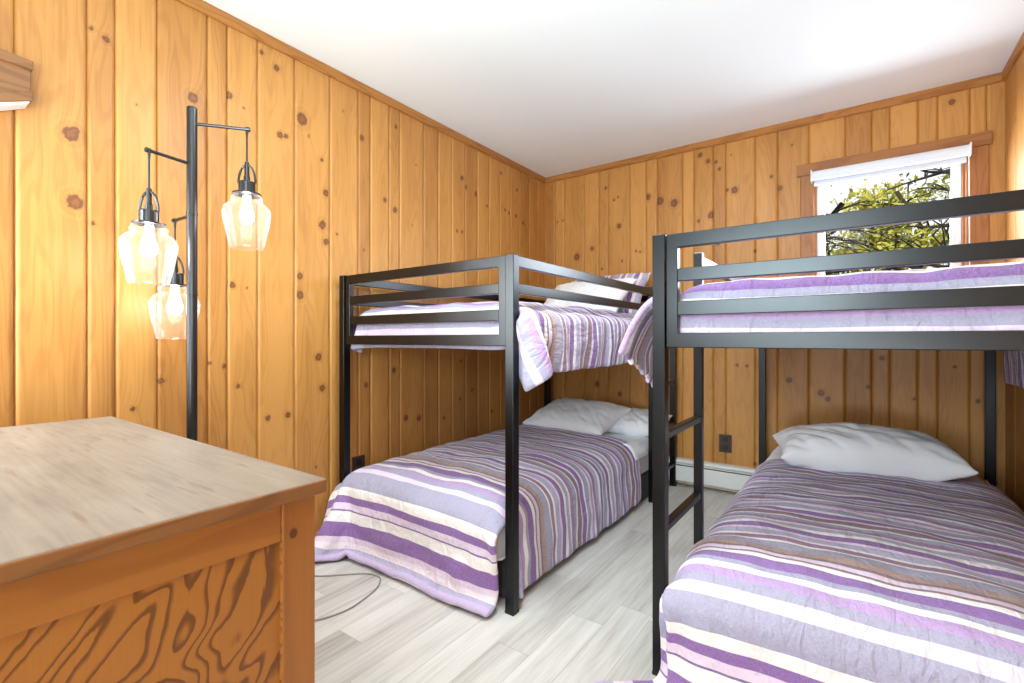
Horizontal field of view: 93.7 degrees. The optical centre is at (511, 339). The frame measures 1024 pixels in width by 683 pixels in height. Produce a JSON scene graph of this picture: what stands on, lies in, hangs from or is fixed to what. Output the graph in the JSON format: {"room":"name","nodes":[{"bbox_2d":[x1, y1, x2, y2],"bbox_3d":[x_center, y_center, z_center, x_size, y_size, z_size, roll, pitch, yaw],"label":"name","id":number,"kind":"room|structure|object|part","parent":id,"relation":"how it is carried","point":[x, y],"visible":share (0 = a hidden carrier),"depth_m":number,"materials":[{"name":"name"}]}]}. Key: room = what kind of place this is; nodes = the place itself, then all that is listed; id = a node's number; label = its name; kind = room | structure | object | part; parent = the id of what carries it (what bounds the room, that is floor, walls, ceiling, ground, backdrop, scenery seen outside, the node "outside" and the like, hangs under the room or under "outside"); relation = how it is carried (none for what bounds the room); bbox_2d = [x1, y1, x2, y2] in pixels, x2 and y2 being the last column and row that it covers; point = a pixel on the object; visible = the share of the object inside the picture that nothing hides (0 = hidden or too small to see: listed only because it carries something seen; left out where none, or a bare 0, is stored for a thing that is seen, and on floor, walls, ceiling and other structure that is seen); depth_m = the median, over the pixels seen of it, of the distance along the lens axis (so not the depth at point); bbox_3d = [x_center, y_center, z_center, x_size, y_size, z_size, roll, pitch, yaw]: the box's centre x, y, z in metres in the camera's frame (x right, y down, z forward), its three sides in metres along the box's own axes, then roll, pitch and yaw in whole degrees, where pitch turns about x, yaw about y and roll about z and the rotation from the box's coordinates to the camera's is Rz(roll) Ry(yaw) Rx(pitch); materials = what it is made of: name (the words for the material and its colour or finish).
{"room":"dormitory","nodes":[
{"label":"dormitory","id":0,"kind":"room"},
{"bbox_2d":[0,0,544,531],"bbox_3d":[-1.227,-0.175,2.112,0.012,2.470,5.193,0,0,36],"label":"wall","id":1,"kind":"structure","parent":0,"point":[349,182],"depth_m":2.10,"materials":[{"name":"brown wood"}]},
{"bbox_2d":[0,49,33,110],"bbox_3d":[-1.767,-0.742,1.292,0.071,0.325,0.677,0,0,36],"label":"wall shelf","id":2,"kind":"object","parent":1,"relation":"attached to","point":[15,70],"visible":1,"depth_m":1.52,"materials":[{"name":"brown wood"}]},
{"bbox_3d":[-1.747,-0.698,1.277,0.018,0.204,0.677,0,0,36],"label":"moulding","id":3,"kind":"part","parent":2,"relation":"part of","materials":[{"name":"brown wood"}]},
{"bbox_3d":[-1.767,-0.886,1.292,0.071,0.037,0.677,0,0,36],"label":"moulding","id":4,"kind":"part","parent":2,"relation":"part of","materials":[{"name":"brown wood"}]},
{"bbox_2d":[352,455,364,471],"bbox_3d":[-0.830,0.700,2.623,0.040,0.124,0.082,0,0,36],"label":"electrical outlet","id":5,"kind":"object","parent":1,"relation":"attached to","point":[358,462],"visible":0.44,"depth_m":2.62,"materials":[{"name":"brown plastic"}]},
{"bbox_2d":[356,459,361,465],"bbox_3d":[-0.839,0.672,2.630,0.005,0.034,0.036,0,0,36],"label":"socket","id":6,"kind":"object","parent":5,"relation":"attached to","point":[358,461],"depth_m":2.63,"materials":[{"name":"black plastic"}]},
{"bbox_2d":[176,0,545,183],"bbox_3d":[-1.221,-1.387,2.101,0.021,0.046,5.179,0,0,36],"label":"trim","id":7,"kind":"structure","parent":1,"relation":"attached to","point":[211,11],"depth_m":2.51,"materials":[{"name":"brown wood"}]},
{"bbox_2d":[315,482,735,682],"bbox_3d":[-0.039,1.090,1.310,3.055,0.060,5.279,0,0,36],"label":"floor","id":8,"kind":"structure","parent":0,"point":[587,618],"depth_m":1.80,"materials":[{"name":"grey wood"}]},
{"bbox_2d":[0,416,326,682],"bbox_3d":[-1.014,0.660,1.045,1.253,0.800,0.570,0,0,36],"label":"dresser","id":9,"kind":"object","parent":8,"relation":"on","point":[130,552],"visible":1,"depth_m":0.76,"materials":[{"name":"brown wood"}]},
{"bbox_3d":[-0.536,0.629,0.693,0.010,0.542,0.406,0,0,36],"label":"panel","id":10,"kind":"part","parent":9,"relation":"part of","materials":[{"name":"brown wood"}]},
{"bbox_3d":[-0.538,0.323,0.694,0.026,0.071,0.406,0,0,36],"label":"rail","id":11,"kind":"part","parent":9,"relation":"part of","materials":[{"name":"brown wood"}]},
{"bbox_3d":[-0.409,0.673,0.890,0.055,0.773,0.063,0,0,36],"label":"leg","id":12,"kind":"part","parent":9,"relation":"part of","materials":[{"name":"brown wood"}]},
{"bbox_2d":[131,105,260,440],"bbox_3d":[-1.110,0.118,1.668,0.438,1.883,0.353,0,0,3],"label":"floor lamp","id":13,"kind":"object","parent":8,"relation":"on","point":[148,218],"visible":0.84,"depth_m":1.69,"materials":[{"name":"black metal"}]},
{"bbox_3d":[-1.191,-0.321,1.574,0.048,0.102,0.048,0,0,36],"label":"bulb","id":14,"kind":"part","parent":13,"relation":"part of","materials":[{"name":"white glass"}]},
{"bbox_3d":[-1.191,-0.546,1.574,0.011,0.143,0.011,0,0,13],"label":"cord","id":15,"kind":"part","parent":13,"relation":"part of","materials":[{"name":"black plastic"}]},
{"bbox_3d":[-1.167,-0.620,1.627,0.017,0.017,0.136,0,0,24],"label":"arm","id":16,"kind":"part","parent":13,"relation":"part of","materials":[{"name":"brown metal"}]},
{"bbox_3d":[-1.244,-0.142,1.772,0.048,0.102,0.048,0,0,36],"label":"bulb","id":17,"kind":"part","parent":13,"relation":"part of","materials":[{"name":"white glass"}]},
{"bbox_3d":[-1.244,-0.367,1.772,0.011,0.142,0.011,0,0,13],"label":"cord","id":18,"kind":"part","parent":13,"relation":"part of","materials":[{"name":"black plastic"}]},
{"bbox_3d":[-1.198,-0.440,1.742,0.130,0.017,0.017,0,0,33],"label":"arm","id":19,"kind":"part","parent":13,"relation":"part of","materials":[{"name":"brown metal"}]},
{"bbox_3d":[-1.039,-0.765,1.727,0.173,0.017,0.017,0,0,-16],"label":"arm","id":20,"kind":"part","parent":13,"relation":"part of","materials":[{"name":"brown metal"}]},
{"bbox_3d":[-0.966,-0.471,1.748,0.048,0.102,0.048,0,0,36],"label":"bulb","id":21,"kind":"part","parent":13,"relation":"part of","materials":[{"name":"white glass"}]},
{"bbox_3d":[-0.966,-0.694,1.748,0.011,0.138,0.011,0,0,-32],"label":"cord","id":22,"kind":"part","parent":13,"relation":"part of","materials":[{"name":"black plastic"}]},
{"bbox_2d":[315,573,380,620],"bbox_3d":[-0.840,1.054,1.932,0.555,0.008,0.525,0,0,-4],"label":"power cable","id":23,"kind":"object","parent":8,"relation":"on","point":[357,603],"visible":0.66,"depth_m":2.04,"materials":[{"name":"grey plastic"}]},
{"bbox_2d":[339,254,676,615],"bbox_3d":[0.151,0.360,2.988,1.112,1.400,2.042,0,0,36],"label":"frame","id":24,"kind":"object","parent":8,"relation":"on","point":[509,289],"visible":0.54,"depth_m":2.16,"materials":[{"name":"black metal"}]},
{"bbox_3d":[-0.867,0.363,2.490,0.040,1.386,0.040,0,0,36],"label":"post","id":25,"kind":"part","parent":24,"relation":"part of","materials":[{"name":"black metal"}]},
{"bbox_3d":[0.000,0.363,1.864,0.040,1.386,0.040,0,0,36],"label":"post","id":26,"kind":"part","parent":24,"relation":"part of","materials":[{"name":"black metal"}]},
{"bbox_3d":[0.302,0.363,4.112,0.040,1.386,0.040,0,0,36],"label":"post","id":27,"kind":"part","parent":24,"relation":"part of","materials":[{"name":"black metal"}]},
{"bbox_3d":[1.170,0.363,3.486,0.040,1.386,0.040,0,0,36],"label":"post","id":28,"kind":"part","parent":24,"relation":"part of","materials":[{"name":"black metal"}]},
{"bbox_3d":[0.151,-0.062,2.995,1.008,0.139,1.903,0,0,36],"label":"mattress","id":29,"kind":"object","parent":24,"relation":"on","visible":0},
{"bbox_2d":[351,301,634,391],"bbox_3d":[0.043,0.004,2.753,1.242,0.395,1.508,0,0,36],"label":"duvet","id":30,"kind":"object","parent":29,"relation":"on","point":[551,338],"visible":0.67,"depth_m":2.14,"materials":[{"name":"fabric"}]},
{"bbox_2d":[544,278,636,311],"bbox_3d":[0.501,-0.287,3.361,0.654,0.283,0.340,0,0,39],"label":"pillow","id":31,"kind":"object","parent":30,"relation":"on","point":[586,288],"visible":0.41,"depth_m":3.26,"materials":[{"name":"white fabric"}]},
{"bbox_2d":[575,272,650,314],"bbox_3d":[0.685,-0.324,3.549,0.614,0.326,0.281,0,0,36],"label":"pillow","id":32,"kind":"object","parent":29,"relation":"on","point":[642,278],"visible":0.14,"depth_m":3.40,"materials":[{"name":"fabric"}]},
{"bbox_2d":[497,470,647,597],"bbox_3d":[0.136,0.978,2.984,1.000,0.165,1.880,0,0,36],"label":"box spring","id":33,"kind":"object","parent":8,"relation":"on","point":[644,476],"visible":0.02,"depth_m":1.96,"materials":[{"name":"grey fabric"}]},
{"bbox_2d":[496,454,647,560],"bbox_3d":[0.111,0.797,2.962,1.003,0.195,2.003,0,0,36],"label":"mattress","id":34,"kind":"object","parent":33,"relation":"on","point":[500,542],"visible":0.07,"depth_m":1.92,"materials":[{"name":"white fabric"}]},
{"bbox_2d":[315,425,640,616],"bbox_3d":[-0.102,0.832,2.654,1.151,0.445,1.697,0,0,36],"label":"duvet","id":35,"kind":"object","parent":34,"relation":"on","point":[431,520],"visible":0.91,"depth_m":2.23,"materials":[{"name":"fabric"}]},
{"bbox_2d":[522,424,647,460],"bbox_3d":[0.517,0.699,3.499,1.045,0.100,0.602,0,0,36],"label":"sheet","id":36,"kind":"object","parent":34,"relation":"on","point":[638,445],"visible":0.06,"depth_m":3.12,"materials":[{"name":"white fabric"}]},
{"bbox_2d":[522,398,631,434],"bbox_3d":[0.467,0.557,3.485,0.674,0.219,0.431,0,0,42],"label":"pillow","id":37,"kind":"object","parent":36,"relation":"on","point":[578,415],"visible":0.88,"depth_m":3.36,"materials":[{"name":"white fabric"}]},
{"bbox_2d":[607,408,671,436],"bbox_3d":[0.848,0.584,3.432,0.495,0.170,0.384,0,0,32],"label":"pillow","id":38,"kind":"object","parent":36,"relation":"on","point":[635,422],"visible":0.36,"depth_m":3.29,"materials":[{"name":"white fabric"}]},
{"bbox_2d":[652,189,1023,675],"bbox_3d":[1.490,0.360,2.022,1.112,1.400,2.042,0,0,36],"label":"frame","id":39,"kind":"object","parent":8,"relation":"on","point":[667,274],"visible":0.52,"depth_m":1.35,"materials":[{"name":"black metal"}]},
{"bbox_3d":[0.472,0.363,1.524,0.040,1.386,0.040,0,0,36],"label":"post","id":40,"kind":"part","parent":39,"relation":"part of","materials":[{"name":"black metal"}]},
{"bbox_3d":[1.641,0.363,3.146,0.040,1.386,0.040,0,0,36],"label":"post","id":41,"kind":"part","parent":39,"relation":"part of","materials":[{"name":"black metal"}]},
{"bbox_3d":[2.509,0.363,2.520,0.040,1.386,0.040,0,0,36],"label":"post","id":42,"kind":"part","parent":39,"relation":"part of","materials":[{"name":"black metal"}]},
{"bbox_3d":[1.495,-0.072,2.026,0.993,0.159,1.903,0,0,36],"label":"mattress","id":43,"kind":"object","parent":39,"relation":"on","visible":0},
{"bbox_2d":[618,261,1023,387],"bbox_3d":[1.391,0.015,1.984,1.322,0.446,1.814,0,0,36],"label":"duvet","id":44,"kind":"object","parent":43,"relation":"on","point":[636,345],"visible":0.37,"depth_m":1.29,"materials":[{"name":"fabric"}]},
{"bbox_3d":[1.477,0.978,1.968,0.963,0.165,2.000,0,0,36],"label":"box spring","id":45,"kind":"object","parent":8,"relation":"on","visible":0},
{"bbox_2d":[978,476,990,484],"bbox_3d":[1.462,0.797,1.948,0.981,0.195,2.068,0,0,36],"label":"mattress","id":46,"kind":"object","parent":45,"relation":"on","point":[982,480],"visible":0.16,"depth_m":2.42,"materials":[{"name":"fabric"}]},
{"bbox_2d":[593,459,1023,682],"bbox_3d":[1.299,0.834,1.687,1.256,0.441,1.810,0,0,42],"label":"duvet","id":47,"kind":"object","parent":46,"relation":"on","point":[807,575],"visible":0.97,"depth_m":1.32,"materials":[{"name":"fabric"}]},
{"bbox_2d":[772,422,977,480],"bbox_3d":[1.726,0.552,2.368,0.746,0.269,0.368,0,0,23],"label":"pillow","id":48,"kind":"object","parent":47,"relation":"on","point":[843,446],"visible":0.79,"depth_m":2.24,"materials":[{"name":"white fabric"}]},
{"bbox_2d":[766,446,982,482],"bbox_3d":[1.869,0.706,2.536,0.975,0.103,0.582,0,0,36],"label":"sheet","id":49,"kind":"object","parent":46,"relation":"on","point":[777,453],"visible":0.05,"depth_m":2.69,"materials":[{"name":"white fabric"}]},
{"bbox_2d":[203,0,1023,177],"bbox_3d":[-0.039,-1.440,1.310,3.055,0.060,5.279,0,0,36],"label":"ceiling","id":50,"kind":"structure","parent":0,"point":[550,87],"depth_m":2.38,"materials":[{"name":"paint"}]},
{"bbox_2d":[545,81,1004,493],"bbox_3d":[1.450,-0.175,3.374,2.881,2.470,0.012,0,0,36],"label":"wall","id":51,"kind":"structure","parent":0,"point":[602,223],"depth_m":3.21,"materials":[{"name":"brown wood"}]},
{"bbox_2d":[669,456,755,492],"bbox_3d":[1.262,0.962,3.459,2.224,0.197,0.069,0,0,36],"label":"baseboard heater","id":52,"kind":"object","parent":51,"relation":"attached to","point":[721,476],"visible":0.09,"depth_m":3.32,"materials":[{"name":"white metal"}]},
{"bbox_3d":[1.279,0.958,3.482,2.200,0.180,0.011,0,0,36],"label":"plate","id":53,"kind":"part","parent":52,"relation":"part of","materials":[{"name":"white metal"}]},
{"bbox_3d":[1.245,0.964,3.436,2.200,0.111,0.008,0,0,36],"label":"panel","id":54,"kind":"part","parent":52,"relation":"part of","materials":[{"name":"white metal"}]},
{"bbox_2d":[669,456,755,472],"bbox_3d":[1.264,0.875,3.461,2.200,0.021,0.063,0,0,36],"label":"hood","id":55,"kind":"object","parent":52,"relation":"attached to","point":[685,462],"depth_m":3.32,"materials":[{"name":"white metal"}]},
{"bbox_2d":[719,434,731,452],"bbox_3d":[1.483,0.723,3.339,0.082,0.124,0.011,0,0,36],"label":"electrical outlet","id":56,"kind":"object","parent":51,"relation":"attached to","point":[725,441],"visible":1,"depth_m":3.33,"materials":[{"name":"brown plastic"}]},
{"bbox_2d":[722,437,727,441],"bbox_3d":[1.482,0.695,3.336,0.036,0.034,0.005,0,0,36],"label":"socket","id":57,"kind":"object","parent":56,"relation":"attached to","point":[724,439],"depth_m":3.33,"materials":[{"name":"black plastic"}]},
{"bbox_2d":[722,445,727,449],"bbox_3d":[1.482,0.751,3.336,0.036,0.034,0.005,0,0,36],"label":"socket","id":58,"kind":"object","parent":56,"relation":"attached to","point":[724,447],"depth_m":3.33,"materials":[{"name":"black plastic"}]},
{"bbox_2d":[546,72,1001,182],"bbox_3d":[1.444,-1.387,3.365,2.823,0.046,0.021,0,0,36],"label":"trim","id":59,"kind":"structure","parent":51,"relation":"attached to","point":[993,78],"depth_m":3.06,"materials":[{"name":"brown wood"}]},
{"bbox_2d":[797,130,991,275],"bbox_3d":[2.220,-0.691,2.855,0.896,0.842,0.170,0,0,36],"label":"window","id":60,"kind":"structure","parent":51,"relation":"in","point":[812,199],"depth_m":2.67,"materials":[{"name":"brown wood"}]},
{"bbox_3d":[1.876,-0.655,3.050,0.075,0.770,0.019,0,0,36],"label":"casing","id":61,"kind":"part","parent":60,"relation":"part of","materials":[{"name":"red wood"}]},
{"bbox_3d":[2.221,-0.692,2.866,0.676,0.663,0.050,0,0,36],"label":"sash","id":62,"kind":"part","parent":60,"relation":"part of","materials":[{"name":"white plastic"}]},
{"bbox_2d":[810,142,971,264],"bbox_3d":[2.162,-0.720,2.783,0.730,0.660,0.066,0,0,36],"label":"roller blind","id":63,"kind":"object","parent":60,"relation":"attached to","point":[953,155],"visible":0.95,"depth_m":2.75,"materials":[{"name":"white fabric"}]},
{"bbox_3d":[2.448,-0.700,2.569,0.051,0.620,0.006,0,0,-44],"label":"pull chain","id":64,"kind":"part","parent":63,"relation":"part of","materials":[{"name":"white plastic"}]},
{"bbox_3d":[2.192,-1.076,2.817,0.896,0.072,0.025,0,0,36],"label":"header casing","id":65,"kind":"part","parent":60,"relation":"part of","materials":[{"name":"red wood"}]},
{"bbox_3d":[2.511,-0.655,2.591,0.091,0.770,0.019,0,0,36],"label":"casing","id":66,"kind":"part","parent":60,"relation":"part of","materials":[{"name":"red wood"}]},
{"bbox_2d":[1005,49,1023,511],"bbox_3d":[1.098,-0.175,0.435,0.012,2.470,5.193,0,0,36],"label":"wall","id":67,"kind":"structure","parent":0,"point":[1014,83],"depth_m":2.38,"materials":[{"name":"brown wood"}]},
{"bbox_2d":[1002,32,1023,81],"bbox_3d":[1.085,-1.387,0.437,0.021,0.046,5.179,0,0,36],"label":"trim","id":68,"kind":"structure","parent":67,"relation":"attached to","point":[1019,47],"depth_m":2.35,"materials":[{"name":"brown wood"}]},
{"label":"outside","id":69,"kind":"structure","parent":0,"visible":0},
{"bbox_3d":[10.390,2.090,10.988,32.000,0.060,22.021,0,0,36],"label":"ground","id":70,"kind":"structure","parent":69,"visible":0},
{"bbox_2d":[825,183,907,274],"bbox_3d":[3.724,0.061,6.072,3.260,4.223,3.864,0,0,-23],"label":"tree","id":71,"kind":"object","parent":70,"relation":"on","point":[839,207],"visible":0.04,"depth_m":5.86,"materials":[{"name":"green plant"}]},
{"bbox_2d":[825,167,949,273],"bbox_3d":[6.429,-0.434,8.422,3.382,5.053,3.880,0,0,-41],"label":"tree","id":72,"kind":"object","parent":70,"relation":"on","point":[896,232],"visible":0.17,"depth_m":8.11,"materials":[{"name":"green plant"}]},
{"bbox_2d":[889,177,949,263],"bbox_3d":[7.474,-0.747,6.534,4.151,5.660,3.846,0,0,-35],"label":"tree","id":73,"kind":"object","parent":70,"relation":"on","point":[934,191],"visible":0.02,"depth_m":7.32,"materials":[{"name":"green plant"}]}
]}

